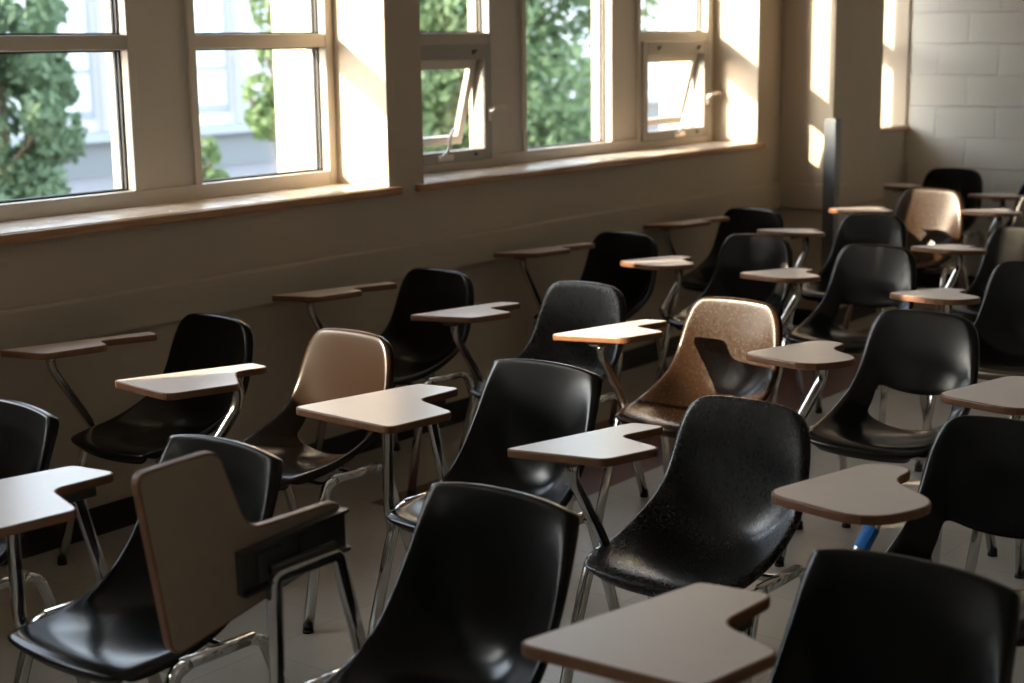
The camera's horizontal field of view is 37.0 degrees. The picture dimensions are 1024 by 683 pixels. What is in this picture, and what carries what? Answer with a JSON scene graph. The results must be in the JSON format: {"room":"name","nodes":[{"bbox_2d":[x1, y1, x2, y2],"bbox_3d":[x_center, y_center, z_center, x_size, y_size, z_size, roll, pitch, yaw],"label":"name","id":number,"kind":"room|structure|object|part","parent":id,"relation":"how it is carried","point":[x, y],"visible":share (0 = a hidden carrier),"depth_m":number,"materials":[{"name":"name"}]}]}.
{"room":"classroom","nodes":[
{"label":"classroom","id":0,"kind":"room"},
{"bbox_2d":[0,0,910,508],"bbox_3d":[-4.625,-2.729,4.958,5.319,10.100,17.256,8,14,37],"label":"wall","id":1,"kind":"structure","parent":0,"point":[377,44],"depth_m":6.35,"materials":[{"name":"beige paint"}]},
{"bbox_2d":[0,0,402,244],"bbox_3d":[-1.239,-1.214,5.571,0.447,1.499,1.968,8,14,37],"label":"window","id":2,"kind":"structure","parent":1,"relation":"in","point":[150,47],"depth_m":5.70,"materials":[{"name":"paint"}]},
{"bbox_3d":[-1.184,-0.503,5.674,0.301,0.006,1.848,8,14,37],"label":"sill","id":3,"kind":"part","parent":2,"relation":"part of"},
{"bbox_2d":[1,305,876,565],"bbox_3d":[-2.053,0.835,4.264,0.344,0.102,15.806,8,14,37],"label":"baseboard","id":4,"kind":"structure","parent":1,"relation":"attached to","point":[112,516],"depth_m":6.23,"materials":[{"name":"black plastic"}]},
{"bbox_2d":[0,162,907,349],"bbox_3d":[-2.055,0.134,4.122,0.362,0.146,15.806,8,14,37],"label":"trim","id":5,"kind":"structure","parent":1,"relation":"attached to","point":[101,315],"depth_m":6.19,"materials":[{"name":"beige paint"}]},
{"bbox_2d":[415,0,765,191],"bbox_3d":[0.333,-1.627,7.576,0.480,1.499,2.994,8,14,37],"label":"window","id":6,"kind":"structure","parent":1,"relation":"in","point":[492,51],"depth_m":7.70,"materials":[{"name":"paint"}]},
{"bbox_3d":[-0.410,-1.085,6.990,0.030,0.406,0.640,25,24,32],"label":"sash","id":7,"kind":"part","parent":6,"relation":"part of","materials":[{"name":"paint"}]},
{"bbox_3d":[-0.356,-1.077,6.949,0.082,0.536,0.750,8,14,37],"label":"casing","id":8,"kind":"part","parent":6,"relation":"part of","materials":[{"name":"beige paint"}]},
{"bbox_3d":[-0.062,-1.078,7.209,0.101,0.075,0.043,-7,12,-27],"label":"handle","id":9,"kind":"part","parent":6,"relation":"part of","materials":[{"name":"beige"}]},
{"bbox_3d":[0.400,-0.914,7.669,0.301,0.006,2.874,8,14,37],"label":"sill","id":10,"kind":"part","parent":6,"relation":"part of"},
{"bbox_3d":[0.830,-1.407,8.552,0.030,0.406,0.580,25,24,32],"label":"sash","id":11,"kind":"part","parent":6,"relation":"part of","materials":[{"name":"paint"}]},
{"bbox_3d":[0.884,-1.398,8.511,0.082,0.536,0.690,8,14,37],"label":"casing","id":12,"kind":"part","parent":6,"relation":"part of","materials":[{"name":"beige paint"}]},
{"bbox_3d":[1.160,-1.395,8.748,0.101,0.075,0.043,-7,12,-27],"label":"handle","id":13,"kind":"part","parent":6,"relation":"part of","materials":[{"name":"beige metal"}]},
{"bbox_2d":[881,124,909,132],"bbox_3d":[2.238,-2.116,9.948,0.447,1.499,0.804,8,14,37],"label":"window sill","id":14,"kind":"structure","parent":1,"relation":"in","point":[885,128],"depth_m":10.11,"materials":[{"name":"paint"}]},
{"bbox_3d":[2.288,-1.404,10.046,0.301,0.006,0.790,8,14,37],"label":"sill","id":15,"kind":"part","parent":14,"relation":"part of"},
{"bbox_2d":[0,286,1023,682],"bbox_3d":[0.804,1.273,2.086,7.581,0.001,15.806,8,14,37],"label":"floor","id":16,"kind":"structure","parent":0,"point":[328,648],"depth_m":5.07,"materials":[{"name":"tile"}]},
{"bbox_2d":[0,398,90,682],"bbox_3d":[-1.491,0.577,3.759,0.664,0.787,0.637,8,14,37],"label":"chair","id":17,"kind":"object","parent":16,"relation":"on","point":[28,432],"visible":0.62,"depth_m":3.81,"materials":[{"name":"black plastic"}]},
{"bbox_3d":[-1.231,0.579,3.619,0.025,0.028,0.196,8,14,37],"label":"rail","id":18,"kind":"part","parent":17,"relation":"part of","materials":[{"name":"silver metal"}]},
{"bbox_3d":[-1.114,0.748,3.782,0.181,0.416,0.029,-11,15,-42],"label":"leg","id":19,"kind":"part","parent":17,"relation":"part of","materials":[{"name":"silver metal"}]},
{"bbox_2d":[0,313,252,565],"bbox_3d":[-1.177,0.345,4.929,0.556,0.785,0.666,8,14,37],"label":"chair","id":20,"kind":"object","parent":16,"relation":"on","point":[141,432],"visible":0.77,"depth_m":5.02,"materials":[{"name":"black plastic"}]},
{"bbox_3d":[-1.423,0.506,5.031,0.175,0.419,0.029,-11,15,-42],"label":"leg","id":21,"kind":"part","parent":20,"relation":"part of","materials":[{"name":"silver metal"}]},
{"bbox_2d":[0,434,288,682],"bbox_3d":[-0.878,0.648,3.354,0.664,0.787,0.637,8,14,37],"label":"chair","id":22,"kind":"object","parent":16,"relation":"on","point":[111,633],"visible":0.62,"depth_m":3.35,"materials":[{"name":"black plastic"}]},
{"bbox_3d":[-1.090,0.818,3.412,0.175,0.419,0.029,-11,15,-42],"label":"leg","id":23,"kind":"part","parent":22,"relation":"part of","materials":[{"name":"silver metal"}]},
{"bbox_3d":[-0.984,0.600,3.494,0.025,0.028,0.196,8,14,37],"label":"rail","id":24,"kind":"part","parent":22,"relation":"part of","materials":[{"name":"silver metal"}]},
{"bbox_3d":[-1.036,0.349,3.365,0.080,0.024,0.235,8,14,37],"label":"mount plate","id":25,"kind":"part","parent":22,"relation":"part of","materials":[{"name":"metal"}]},
{"bbox_3d":[-0.886,0.766,3.671,0.029,0.416,0.182,5,13,28],"label":"leg","id":26,"kind":"part","parent":22,"relation":"part of","materials":[{"name":"silver metal"}]},
{"bbox_3d":[-0.707,0.870,3.119,0.029,0.419,0.175,5,13,29],"label":"leg","id":27,"kind":"part","parent":22,"relation":"part of","materials":[{"name":"silver metal"}]},
{"bbox_3d":[-0.617,0.650,3.214,0.025,0.028,0.196,8,14,37],"label":"rail","id":28,"kind":"part","parent":22,"relation":"part of","materials":[{"name":"silver metal"}]},
{"bbox_3d":[-0.501,0.819,3.377,0.181,0.416,0.029,-11,15,-42],"label":"leg","id":29,"kind":"part","parent":22,"relation":"part of","materials":[{"name":"silver metal"}]},
{"bbox_2d":[115,328,411,633],"bbox_3d":[-0.718,0.404,4.596,0.557,0.785,0.748,8,14,37],"label":"chair","id":30,"kind":"object","parent":16,"relation":"on","point":[336,363],"visible":0.59,"depth_m":4.71,"materials":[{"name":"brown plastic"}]},
{"bbox_3d":[-0.734,0.507,4.989,0.029,0.416,0.182,5,13,28],"label":"leg","id":31,"kind":"part","parent":30,"relation":"part of","materials":[{"name":"silver metal"}]},
{"bbox_3d":[-0.555,0.611,4.436,0.029,0.419,0.175,5,13,29],"label":"leg","id":32,"kind":"part","parent":30,"relation":"part of","materials":[{"name":"silver metal"}]},
{"bbox_3d":[-0.466,0.390,4.532,0.025,0.028,0.196,8,14,37],"label":"rail","id":33,"kind":"part","parent":30,"relation":"part of","materials":[{"name":"silver metal"}]},
{"bbox_3d":[-0.349,0.559,4.694,0.181,0.416,0.029,-11,15,-42],"label":"leg","id":34,"kind":"part","parent":30,"relation":"part of","materials":[{"name":"silver metal"}]},
{"bbox_2d":[131,451,579,682],"bbox_3d":[-0.226,0.656,2.851,0.547,0.946,0.722,8,14,37],"label":"chair","id":35,"kind":"object","parent":16,"relation":"on","point":[485,571],"visible":1,"depth_m":2.99,"materials":[{"name":"black plastic"}]},
{"bbox_3d":[-0.418,0.403,2.945,0.024,0.088,0.282,10,19,37],"label":"mount plate","id":36,"kind":"part","parent":35,"relation":"part of","materials":[{"name":"metal"}]},
{"bbox_3d":[-0.349,0.673,3.077,0.025,0.028,0.196,8,14,37],"label":"rail","id":37,"kind":"part","parent":35,"relation":"part of","materials":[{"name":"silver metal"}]},
{"bbox_2d":[272,268,478,497],"bbox_3d":[-0.481,0.145,5.905,0.556,0.785,0.666,8,14,37],"label":"chair","id":38,"kind":"object","parent":16,"relation":"on","point":[420,348],"visible":0.53,"depth_m":6.02,"materials":[{"name":"black plastic"}]},
{"bbox_3d":[-0.726,0.306,6.007,0.175,0.419,0.029,-11,15,-42],"label":"leg","id":39,"kind":"part","parent":38,"relation":"part of","materials":[{"name":"silver metal"}]},
{"bbox_3d":[-0.522,0.255,6.266,0.029,0.416,0.182,5,13,28],"label":"leg","id":40,"kind":"part","parent":38,"relation":"part of","materials":[{"name":"silver metal"}]},
{"bbox_3d":[-0.343,0.358,5.713,0.029,0.419,0.175,5,13,29],"label":"leg","id":41,"kind":"part","parent":38,"relation":"part of","materials":[{"name":"silver metal"}]},
{"bbox_3d":[-0.254,0.138,5.809,0.025,0.028,0.196,8,14,37],"label":"rail","id":42,"kind":"part","parent":38,"relation":"part of","materials":[{"name":"silver metal"}]},
{"bbox_3d":[-0.137,0.307,5.972,0.181,0.416,0.029,-11,15,-42],"label":"leg","id":43,"kind":"part","parent":38,"relation":"part of","materials":[{"name":"silver metal"}]},
{"bbox_2d":[296,359,619,638],"bbox_3d":[-0.128,0.482,4.152,0.664,0.787,0.637,8,14,37],"label":"chair","id":44,"kind":"object","parent":16,"relation":"on","point":[522,401],"visible":0.54,"depth_m":4.22,"materials":[{"name":"black plastic"}]},
{"bbox_3d":[-0.340,0.651,4.211,0.175,0.419,0.029,-11,15,-42],"label":"leg","id":45,"kind":"part","parent":44,"relation":"part of","materials":[{"name":"silver metal"}]},
{"bbox_3d":[-0.234,0.434,4.293,0.025,0.028,0.196,8,14,37],"label":"rail","id":46,"kind":"part","parent":44,"relation":"part of","materials":[{"name":"silver metal"}]},
{"bbox_3d":[-0.286,0.182,4.163,0.080,0.024,0.235,8,14,37],"label":"mount plate","id":47,"kind":"part","parent":44,"relation":"part of","materials":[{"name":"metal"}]},
{"bbox_3d":[0.132,0.483,4.012,0.025,0.028,0.196,8,14,37],"label":"rail","id":48,"kind":"part","parent":44,"relation":"part of","materials":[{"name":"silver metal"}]},
{"bbox_3d":[0.249,0.652,4.175,0.181,0.416,0.029,-11,15,-42],"label":"leg","id":49,"kind":"part","parent":44,"relation":"part of","materials":[{"name":"silver metal"}]},
{"bbox_2d":[411,281,647,510],"bbox_3d":[0.072,0.203,5.574,0.643,0.785,0.594,8,14,37],"label":"chair","id":50,"kind":"object","parent":16,"relation":"on","point":[566,306],"visible":0.56,"depth_m":5.64,"materials":[{"name":"black plastic"}]},
{"bbox_3d":[-0.155,-0.084,5.519,0.066,0.020,0.255,8,14,37],"label":"mount plate","id":51,"kind":"part","parent":50,"relation":"part of","materials":[{"name":"metal"}]},
{"bbox_3d":[-0.161,0.373,5.623,0.175,0.419,0.029,-11,15,-42],"label":"leg","id":52,"kind":"part","parent":50,"relation":"part of","materials":[{"name":"silver metal"}]},
{"bbox_3d":[0.223,0.425,5.329,0.029,0.419,0.175,5,13,29],"label":"leg","id":53,"kind":"part","parent":50,"relation":"part of","materials":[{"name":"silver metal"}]},
{"bbox_3d":[0.312,0.205,5.424,0.025,0.028,0.196,8,14,37],"label":"rail","id":54,"kind":"part","parent":50,"relation":"part of","materials":[{"name":"silver metal"}]},
{"bbox_3d":[0.428,0.374,5.587,0.181,0.416,0.029,-11,15,-42],"label":"leg","id":55,"kind":"part","parent":50,"relation":"part of","materials":[{"name":"silver metal"}]},
{"bbox_2d":[494,232,667,423],"bbox_3d":[0.340,-0.077,6.986,0.556,0.785,0.666,8,14,37],"label":"chair","id":56,"kind":"object","parent":16,"relation":"on","point":[606,251],"visible":0.52,"depth_m":7.09,"materials":[{"name":"black plastic"}]},
{"bbox_3d":[0.478,0.136,6.795,0.029,0.419,0.175,5,13,29],"label":"leg","id":57,"kind":"part","parent":56,"relation":"part of","materials":[{"name":"silver metal"}]},
{"bbox_3d":[0.684,0.085,7.053,0.181,0.416,0.029,-11,15,-42],"label":"leg","id":58,"kind":"part","parent":56,"relation":"part of","materials":[{"name":"silver metal"}]},
{"bbox_2d":[508,395,810,682],"bbox_3d":[0.406,0.562,3.750,0.605,0.769,0.582,8,14,37],"label":"chair","id":59,"kind":"object","parent":16,"relation":"on","point":[712,517],"visible":0.87,"depth_m":3.80,"materials":[{"name":"black plastic"}]},
{"bbox_3d":[0.193,0.267,3.686,0.065,0.020,0.250,8,14,37],"label":"mount plate","id":60,"kind":"part","parent":59,"relation":"part of","materials":[{"name":"metal"}]},
{"bbox_3d":[0.168,0.728,3.806,0.172,0.411,0.028,-11,15,-42],"label":"leg","id":61,"kind":"part","parent":59,"relation":"part of","materials":[{"name":"silver metal"}]},
{"bbox_3d":[0.543,0.779,3.518,0.028,0.411,0.172,5,13,29],"label":"leg","id":62,"kind":"part","parent":59,"relation":"part of","materials":[{"name":"silver metal"}]},
{"bbox_3d":[0.631,0.563,3.612,0.024,0.027,0.192,8,14,37],"label":"rail","id":63,"kind":"part","parent":59,"relation":"part of","materials":[{"name":"silver metal"}]},
{"bbox_3d":[0.745,0.729,3.771,0.178,0.408,0.028,-11,15,-42],"label":"leg","id":64,"kind":"part","parent":59,"relation":"part of","materials":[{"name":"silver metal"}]},
{"bbox_2d":[553,296,802,529],"bbox_3d":[0.571,0.273,5.176,0.643,0.785,0.594,8,14,37],"label":"chair","id":65,"kind":"object","parent":16,"relation":"on","point":[718,332],"visible":0.68,"depth_m":5.25,"materials":[{"name":"brown plastic"}]},
{"bbox_3d":[0.344,-0.013,5.122,0.066,0.020,0.255,8,14,37],"label":"mount plate","id":66,"kind":"part","parent":65,"relation":"part of","materials":[{"name":"metal"}]},
{"bbox_3d":[0.338,0.444,5.225,0.175,0.419,0.029,-11,15,-42],"label":"leg","id":67,"kind":"part","parent":65,"relation":"part of","materials":[{"name":"silver metal"}]},
{"bbox_3d":[0.543,0.393,5.484,0.029,0.416,0.181,5,13,28],"label":"leg","id":68,"kind":"part","parent":65,"relation":"part of","materials":[{"name":"silver metal"}]},
{"bbox_2d":[620,234,806,405],"bbox_3d":[0.899,-0.051,6.816,0.588,0.785,0.741,8,14,37],"label":"chair","id":69,"kind":"object","parent":16,"relation":"on","point":[739,253],"visible":0.59,"depth_m":6.95,"materials":[{"name":"black plastic"}]},
{"bbox_3d":[0.688,0.105,6.938,0.175,0.419,0.029,-11,15,-42],"label":"leg","id":70,"kind":"part","parent":69,"relation":"part of","materials":[{"name":"silver metal"}]},
{"bbox_3d":[1.278,0.106,6.902,0.181,0.416,0.029,-11,15,-42],"label":"leg","id":71,"kind":"part","parent":69,"relation":"part of","materials":[{"name":"silver metal"}]},
{"bbox_2d":[643,207,789,344],"bbox_3d":[1.090,-0.276,7.955,0.556,0.785,0.666,8,14,37],"label":"chair","id":72,"kind":"object","parent":16,"relation":"on","point":[737,220],"visible":0.5,"depth_m":8.07,"materials":[{"name":"black plastic"}]},
{"bbox_3d":[0.845,-0.116,8.057,0.175,0.419,0.029,-11,15,-42],"label":"leg","id":73,"kind":"part","parent":72,"relation":"part of","materials":[{"name":"silver metal"}]},
{"bbox_3d":[1.434,-0.115,8.021,0.181,0.416,0.029,-11,15,-42],"label":"leg","id":74,"kind":"part","parent":72,"relation":"part of","materials":[{"name":"silver metal"}]},
{"bbox_2d":[522,548,1019,682],"bbox_3d":[0.464,0.796,2.500,0.663,0.787,0.618,8,14,37],"label":"chair","id":75,"kind":"object","parent":16,"relation":"on","point":[857,615],"visible":1,"depth_m":2.56,"materials":[{"name":"black plastic"}]},
{"bbox_3d":[0.301,0.481,2.502,0.080,0.024,0.235,8,14,37],"label":"mount plate","id":76,"kind":"part","parent":75,"relation":"part of","materials":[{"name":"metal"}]},
{"bbox_2d":[757,213,906,389],"bbox_3d":[1.611,-0.207,7.564,0.578,0.785,0.740,8,14,37],"label":"chair","id":77,"kind":"object","parent":16,"relation":"on","point":[861,228],"visible":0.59,"depth_m":7.70,"materials":[{"name":"black plastic"}]},
{"bbox_3d":[1.396,-0.051,7.689,0.175,0.419,0.029,-11,15,-42],"label":"leg","id":78,"kind":"part","parent":77,"relation":"part of","materials":[{"name":"silver metal"}]},
{"bbox_3d":[1.780,0.001,7.395,0.029,0.419,0.175,5,13,29],"label":"leg","id":79,"kind":"part","parent":77,"relation":"part of","materials":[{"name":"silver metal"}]},
{"bbox_2d":[740,244,931,428],"bbox_3d":[1.358,0.020,6.418,0.576,0.785,0.741,8,14,37],"label":"chair","id":80,"kind":"object","parent":16,"relation":"on","point":[864,275],"visible":0.68,"depth_m":6.56,"materials":[{"name":"black plastic"}]},
{"bbox_3d":[1.143,0.176,6.543,0.175,0.419,0.029,-11,15,-42],"label":"leg","id":81,"kind":"part","parent":80,"relation":"part of","materials":[{"name":"silver metal"}]},
{"bbox_3d":[1.347,0.124,6.803,0.029,0.416,0.182,5,13,28],"label":"leg","id":82,"kind":"part","parent":80,"relation":"part of","materials":[{"name":"silver metal"}]},
{"bbox_3d":[1.526,0.228,6.250,0.029,0.419,0.175,5,13,29],"label":"leg","id":83,"kind":"part","parent":80,"relation":"part of","materials":[{"name":"silver metal"}]},
{"bbox_3d":[1.732,0.177,6.508,0.181,0.416,0.029,-11,15,-42],"label":"leg","id":84,"kind":"part","parent":80,"relation":"part of","materials":[{"name":"silver metal"}]},
{"bbox_2d":[746,309,997,566],"bbox_3d":[1.131,0.340,4.796,0.568,0.785,0.741,8,14,37],"label":"chair","id":85,"kind":"object","parent":16,"relation":"on","point":[918,352],"visible":0.82,"depth_m":4.92,"materials":[{"name":"black plastic"}]},
{"bbox_3d":[0.913,0.495,4.924,0.175,0.419,0.029,-11,15,-42],"label":"leg","id":86,"kind":"part","parent":85,"relation":"part of","materials":[{"name":"silver metal"}]},
{"bbox_3d":[1.117,0.444,5.183,0.029,0.416,0.181,5,13,28],"label":"leg","id":87,"kind":"part","parent":85,"relation":"part of","materials":[{"name":"silver metal"}]},
{"bbox_3d":[1.296,0.547,4.630,0.029,0.419,0.175,5,13,29],"label":"leg","id":88,"kind":"part","parent":85,"relation":"part of","materials":[{"name":"silver metal"}]},
{"bbox_3d":[1.502,0.496,4.888,0.181,0.416,0.029,-11,15,-42],"label":"leg","id":89,"kind":"part","parent":85,"relation":"part of","materials":[{"name":"silver metal"}]},
{"bbox_2d":[771,415,1023,646],"bbox_3d":[0.956,0.622,3.363,0.547,0.785,0.737,8,14,37],"label":"chair","id":90,"kind":"object","parent":16,"relation":"on","point":[973,474],"visible":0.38,"depth_m":3.56,"materials":[{"name":"black plastic"}]},
{"bbox_2d":[829,188,973,329],"bbox_3d":[2.138,-0.397,8.384,0.578,0.828,0.778,8,14,37],"label":"chair","id":91,"kind":"object","parent":16,"relation":"on","point":[931,216],"visible":0.52,"depth_m":8.54,"materials":[{"name":"brown plastic"}]},
{"bbox_3d":[1.899,-0.234,8.525,0.185,0.443,0.030,-11,15,-42],"label":"leg","id":92,"kind":"part","parent":91,"relation":"part of","materials":[{"name":"silver metal"}]},
{"bbox_3d":[2.304,-0.179,8.215,0.030,0.443,0.185,5,13,29],"label":"leg","id":93,"kind":"part","parent":91,"relation":"part of","materials":[{"name":"silver metal"}]},
{"bbox_3d":[2.398,-0.411,8.316,0.026,0.029,0.207,8,14,37],"label":"rail","id":94,"kind":"part","parent":91,"relation":"part of","materials":[{"name":"silver metal"}]},
{"bbox_3d":[2.521,-0.233,8.488,0.192,0.439,0.030,-11,15,-42],"label":"leg","id":95,"kind":"part","parent":91,"relation":"part of","materials":[{"name":"silver metal"}]},
{"bbox_2d":[884,167,984,288],"bbox_3d":[2.660,-0.669,9.753,0.575,0.824,0.774,8,14,37],"label":"chair","id":96,"kind":"object","parent":16,"relation":"on","point":[964,181],"visible":0.39,"depth_m":9.88,"materials":[{"name":"black plastic"}]},
{"bbox_3d":[2.825,-0.452,9.585,0.030,0.440,0.184,5,13,29],"label":"leg","id":97,"kind":"part","parent":96,"relation":"part of","materials":[{"name":"silver metal"}]},
{"bbox_3d":[2.919,-0.683,9.685,0.026,0.029,0.206,8,14,37],"label":"rail","id":98,"kind":"part","parent":96,"relation":"part of","materials":[{"name":"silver metal"}]},
{"bbox_3d":[3.041,-0.506,9.856,0.191,0.437,0.030,-11,15,-42],"label":"leg","id":99,"kind":"part","parent":96,"relation":"part of","materials":[{"name":"silver metal"}]},
{"bbox_2d":[890,261,1023,471],"bbox_3d":[1.844,0.124,5.852,0.598,0.785,0.741,8,14,37],"label":"chair","id":100,"kind":"object","parent":16,"relation":"on","point":[999,323],"visible":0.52,"depth_m":6.06,"materials":[{"name":"black plastic"}]},
{"bbox_3d":[1.638,0.281,5.971,0.175,0.419,0.029,-11,15,-42],"label":"leg","id":101,"kind":"part","parent":100,"relation":"part of","materials":[{"name":"silver metal"}]},
{"bbox_2d":[911,226,1023,399],"bbox_3d":[2.200,-0.100,6.972,0.568,0.785,0.740,8,14,37],"label":"chair","id":102,"kind":"object","parent":16,"relation":"on","point":[1005,243],"visible":0.52,"depth_m":7.18,"materials":[{"name":"black plastic"}]},
{"bbox_2d":[940,376,1023,578],"bbox_3d":[1.568,0.436,4.273,0.547,0.785,0.737,8,14,37],"label":"chair","id":103,"kind":"object","parent":16,"relation":"on","point":[1003,395],"visible":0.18,"depth_m":4.15,"materials":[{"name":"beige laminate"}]},
{"bbox_3d":[1.341,0.590,4.407,0.175,0.419,0.029,-11,15,-42],"label":"leg","id":104,"kind":"part","parent":103,"relation":"part of","materials":[{"name":"silver metal"}]},
{"bbox_3d":[1.546,0.539,4.666,0.029,0.416,0.182,5,13,28],"label":"leg","id":105,"kind":"part","parent":103,"relation":"part of","materials":[{"name":"silver metal"}]},
{"bbox_2d":[961,195,1023,322],"bbox_3d":[2.881,-0.420,8.564,0.547,0.785,0.737,8,14,37],"label":"chair","id":106,"kind":"object","parent":16,"relation":"on","point":[1018,214],"visible":0.27,"depth_m":8.46,"materials":[{"name":"black plastic"}]},
{"bbox_2d":[968,182,1023,242],"bbox_3d":[3.172,-0.589,9.410,0.547,0.785,0.737,8,14,37],"label":"chair","id":107,"kind":"object","parent":16,"relation":"on","point":[995,197],"visible":0.23,"depth_m":9.37,"materials":[{"name":"black plastic"}]},
{"bbox_2d":[779,0,884,309],"bbox_3d":[1.883,-1.639,8.968,0.336,3.050,0.640,8,14,37],"label":"pillar","id":108,"kind":"structure","parent":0,"point":[832,50],"depth_m":8.81,"materials":[{"name":"beige paint"}]},
{"bbox_2d":[821,118,840,268],"bbox_3d":[1.831,-0.723,8.794,0.070,1.110,0.069,8,14,37],"label":"guard","id":109,"kind":"object","parent":108,"relation":"attached to","point":[832,130],"visible":0.55,"depth_m":8.73,"materials":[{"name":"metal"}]},
{"bbox_2d":[905,0,1023,275],"bbox_3d":[5.776,-1.488,7.920,7.781,3.050,0.200,8,14,37],"label":"wall","id":110,"kind":"structure","parent":0,"point":[965,93],"depth_m":9.99,"materials":[{"name":"white brick"}]},
{"bbox_2d":[917,273,975,288],"bbox_3d":[5.656,-0.035,8.180,7.573,0.102,0.008,8,14,37],"label":"baseboard","id":111,"kind":"structure","parent":110,"relation":"attached to","point":[923,279],"depth_m":10.33,"materials":[{"name":"black plastic"}]},
{"label":"outside","id":112,"kind":"structure","parent":0,"visible":0},
{"bbox_2d":[66,125,658,192],"bbox_3d":[-22.224,-5.799,48.795,84.665,0.200,130.000,8,14,37],"label":"ground","id":113,"kind":"structure","parent":112,"point":[245,169],"depth_m":39.92,"materials":[{"name":"grey concrete"}]},
{"bbox_2d":[0,0,89,199],"bbox_3d":[-6.811,-3.564,20.235,2.343,5.956,2.526,-7,13,-30],"label":"tree","id":114,"kind":"object","parent":113,"relation":"on","point":[44,86],"visible":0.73,"depth_m":20.03,"materials":[{"name":"green plant"}]},
{"bbox_2d":[200,135,229,179],"bbox_3d":[-4.606,-2.157,23.339,0.633,1.960,0.650,8,14,37],"label":"tree","id":115,"kind":"object","parent":113,"relation":"on","point":[208,171],"visible":0.31,"depth_m":23.20,"materials":[{"name":"green plant"}]},
{"bbox_2d":[241,0,276,153],"bbox_3d":[-3.490,-4.517,24.468,2.071,6.115,1.862,8,14,37],"label":"tree","id":116,"kind":"object","parent":113,"relation":"on","point":[261,120],"visible":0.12,"depth_m":24.41,"materials":[{"name":"green plant"}]},
{"bbox_2d":[7,0,659,179],"bbox_3d":[-11.357,-10.218,42.486,6.500,10.600,105.000,8,14,37],"label":"building","id":117,"kind":"structure","parent":113,"relation":"on","point":[221,74],"depth_m":42.28,"materials":[{"name":"painted wall siding"},{"name":"glass"}]},
{"bbox_3d":[-11.795,-7.324,37.739,0.030,3.350,3.100,8,14,37],"label":"facade glass","id":118,"kind":"part","parent":117,"relation":"part of","materials":[{"name":"grey"}]},
{"bbox_3d":[-8.971,-8.057,41.295,0.030,3.350,3.100,8,14,37],"label":"facade glass","id":119,"kind":"part","parent":117,"relation":"part of","materials":[{"name":"grey"}]},
{"bbox_3d":[-6.146,-8.790,44.852,0.030,3.350,3.100,8,14,37],"label":"facade glass","id":120,"kind":"part","parent":117,"relation":"part of","materials":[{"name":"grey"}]},
{"bbox_3d":[2.327,-10.989,55.520,0.030,3.350,3.100,8,14,37],"label":"facade glass","id":121,"kind":"part","parent":117,"relation":"part of","materials":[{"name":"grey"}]},
{"bbox_3d":[5.151,-11.722,59.076,0.030,3.350,3.100,8,14,37],"label":"facade glass","id":122,"kind":"part","parent":117,"relation":"part of","materials":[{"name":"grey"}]},
{"bbox_2d":[419,0,659,152],"bbox_3d":[-0.148,-6.610,28.497,5.780,8.607,5.912,8,14,37],"label":"tree","id":123,"kind":"object","parent":113,"relation":"on","point":[441,89],"visible":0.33,"depth_m":27.51,"materials":[{"name":"green plant"}]}
]}

